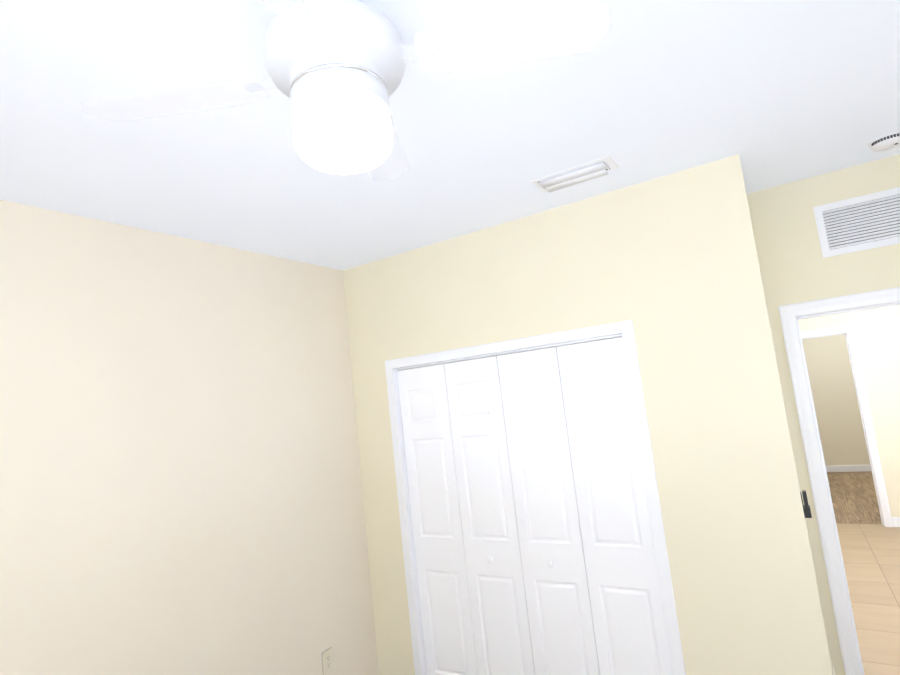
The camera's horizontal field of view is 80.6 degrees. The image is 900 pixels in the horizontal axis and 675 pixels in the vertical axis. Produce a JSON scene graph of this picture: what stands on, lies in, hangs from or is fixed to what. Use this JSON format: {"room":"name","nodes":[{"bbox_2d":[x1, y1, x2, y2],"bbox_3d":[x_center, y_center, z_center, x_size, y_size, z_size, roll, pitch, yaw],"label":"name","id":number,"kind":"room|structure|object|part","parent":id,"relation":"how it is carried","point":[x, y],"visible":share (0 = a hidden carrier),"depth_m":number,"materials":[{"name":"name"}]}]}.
{"room":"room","nodes":[
{"label":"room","id":0,"kind":"room"},
{"bbox_2d":[0,200,406,674],"bbox_3d":[-1.424,0.851,2.246,0.120,2.750,4.640,-10,-8,31],"label":"wall","id":1,"kind":"structure","parent":0,"point":[181,491],"depth_m":2.45,"materials":[{"name":"paint"}]},
{"bbox_2d":[321,647,333,674],"bbox_3d":[-0.694,1.845,3.021,0.009,0.127,0.081,-10,-8,31],"label":"electrical outlet","id":2,"kind":"object","parent":1,"relation":"attached to","point":[327,662],"visible":1,"depth_m":3.02,"materials":[{"name":"beige plastic"}]},
{"bbox_2d":[0,0,899,270],"bbox_3d":[2.223,-0.795,4.122,4.840,0.120,11.540,-10,-8,31],"label":"ceiling","id":3,"kind":"structure","parent":0,"point":[772,93],"depth_m":1.79,"materials":[{"name":"paint"}]},
{"bbox_2d":[82,0,609,180],"bbox_3d":[-0.270,-0.595,1.302,0.983,0.360,0.983,-1,-8,-39],"label":"fan","id":4,"kind":"object","parent":3,"relation":"attached to","point":[335,69],"visible":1,"depth_m":1.21,"materials":[{"name":"white plastic"}]},
{"bbox_3d":[-0.257,-0.480,1.289,0.238,0.128,0.238,-10,-8,31],"label":"light glass","id":5,"kind":"part","parent":4,"relation":"part of","materials":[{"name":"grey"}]},
{"bbox_2d":[529,155,618,192],"bbox_3d":[0.563,-0.743,2.417,0.370,0.059,0.165,-10,-8,31],"label":"ceiling vent","id":6,"kind":"object","parent":3,"relation":"in","point":[608,163],"visible":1,"depth_m":2.39,"materials":[{"name":"white metal"}]},
{"bbox_2d":[868,130,899,151],"bbox_3d":[1.986,-0.883,2.401,0.144,0.039,0.144,-10,-8,31],"label":"smoke detector","id":7,"kind":"object","parent":3,"relation":"attached to","point":[890,140],"visible":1,"depth_m":2.38,"materials":[{"name":"white plastic"}]},
{"bbox_2d":[343,154,832,674],"bbox_3d":[0.468,0.717,2.917,2.420,2.750,0.120,-10,-8,31],"label":"wall","id":8,"kind":"structure","parent":0,"point":[669,266],"depth_m":2.50,"materials":[{"name":"paint"}]},
{"bbox_2d":[396,334,671,674],"bbox_3d":[0.374,1.092,2.918,1.439,2.029,0.068,-10,-8,31],"label":"bifold closet door","id":9,"kind":"structure","parent":8,"relation":"in","point":[534,548],"depth_m":2.88,"materials":[{"name":"white wood"}]},
{"bbox_2d":[385,320,685,674],"bbox_3d":[0.391,1.083,2.948,1.481,2.050,0.120,-10,-8,31],"label":"door frame","id":10,"kind":"structure","parent":8,"relation":"attached to","point":[410,525],"depth_m":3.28,"materials":[{"name":"white wood"}]},
{"bbox_2d":[412,154,899,674],"bbox_3d":[1.798,0.567,2.906,4.720,2.750,0.150,-10,-8,31],"label":"wall","id":11,"kind":"structure","parent":0,"point":[796,266],"depth_m":2.79,"materials":[{"name":"paint"}]},
{"bbox_2d":[778,287,899,674],"bbox_3d":[2.322,0.799,2.560,0.950,2.100,0.170,-10,-8,31],"label":"door frame","id":12,"kind":"structure","parent":11,"relation":"attached to","point":[789,313],"depth_m":2.72,"materials":[{"name":"white wood"}]},
{"bbox_2d":[813,187,899,257],"bbox_3d":[2.098,-0.581,2.679,0.400,0.275,0.012,-10,-8,31],"label":"air vent","id":13,"kind":"object","parent":11,"relation":"in","point":[862,223],"visible":1,"depth_m":2.69,"materials":[{"name":"white metal"}]},
{"bbox_2d":[742,172,831,665],"bbox_3d":[1.614,0.554,2.609,0.120,2.750,0.550,-10,-8,31],"label":"wall","id":14,"kind":"structure","parent":0,"point":[787,421],"depth_m":2.57,"materials":[{"name":"paint"}]},
{"bbox_2d":[800,490,811,517],"bbox_3d":[1.528,0.716,2.278,0.026,0.110,0.046,-10,-8,31],"label":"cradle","id":15,"kind":"object","parent":14,"relation":"attached to","point":[806,510],"visible":1,"depth_m":2.26,"materials":[{"name":"black plastic"}]},
{"bbox_2d":[802,334,869,465],"bbox_3d":[5.836,0.757,8.536,3.510,2.750,0.120,-10,-8,31],"label":"wall","id":16,"kind":"structure","parent":0,"point":[837,412],"depth_m":8.31,"materials":[{"name":"paint"}]},
{"bbox_2d":[826,465,870,471],"bbox_3d":[6.002,2.054,8.298,3.400,0.098,0.013,-10,-8,31],"label":"baseboard","id":17,"kind":"structure","parent":16,"relation":"attached to","point":[854,468],"depth_m":8.19,"materials":[{"name":"white wood"}]},
{"bbox_2d":[798,305,899,516],"bbox_3d":[4.258,0.617,5.753,3.520,2.750,0.120,-10,-8,31],"label":"wall","id":18,"kind":"structure","parent":0,"point":[877,332],"depth_m":5.53,"materials":[{"name":"paint"}]},
{"bbox_2d":[801,325,892,526],"bbox_3d":[4.183,0.957,5.773,0.650,2.100,0.140,-10,-8,31],"label":"door frame","id":19,"kind":"structure","parent":18,"relation":"attached to","point":[870,432],"depth_m":5.60,"materials":[{"name":"white wood"}]},
{"bbox_2d":[891,517,899,526],"bbox_3d":[5.145,1.784,5.074,1.440,0.098,0.013,-10,-8,31],"label":"baseboard","id":20,"kind":"structure","parent":18,"relation":"attached to","point":[896,521],"depth_m":5.42,"materials":[{"name":"white wood"}]},
{"bbox_2d":[827,471,881,524],"bbox_3d":[5.225,2.076,7.020,3.400,0.060,3.240,-10,-8,31],"label":"floor","id":21,"kind":"structure","parent":0,"point":[854,497],"depth_m":6.68,"materials":[{"name":"brown carpet"}]},
{"bbox_2d":[836,523,899,674],"bbox_3d":[3.857,1.864,3.816,2.340,0.060,3.660,-10,-8,31],"label":"floor","id":22,"kind":"structure","parent":0,"point":[871,556],"depth_m":4.06,"materials":[{"name":"beige tile"}]}
]}

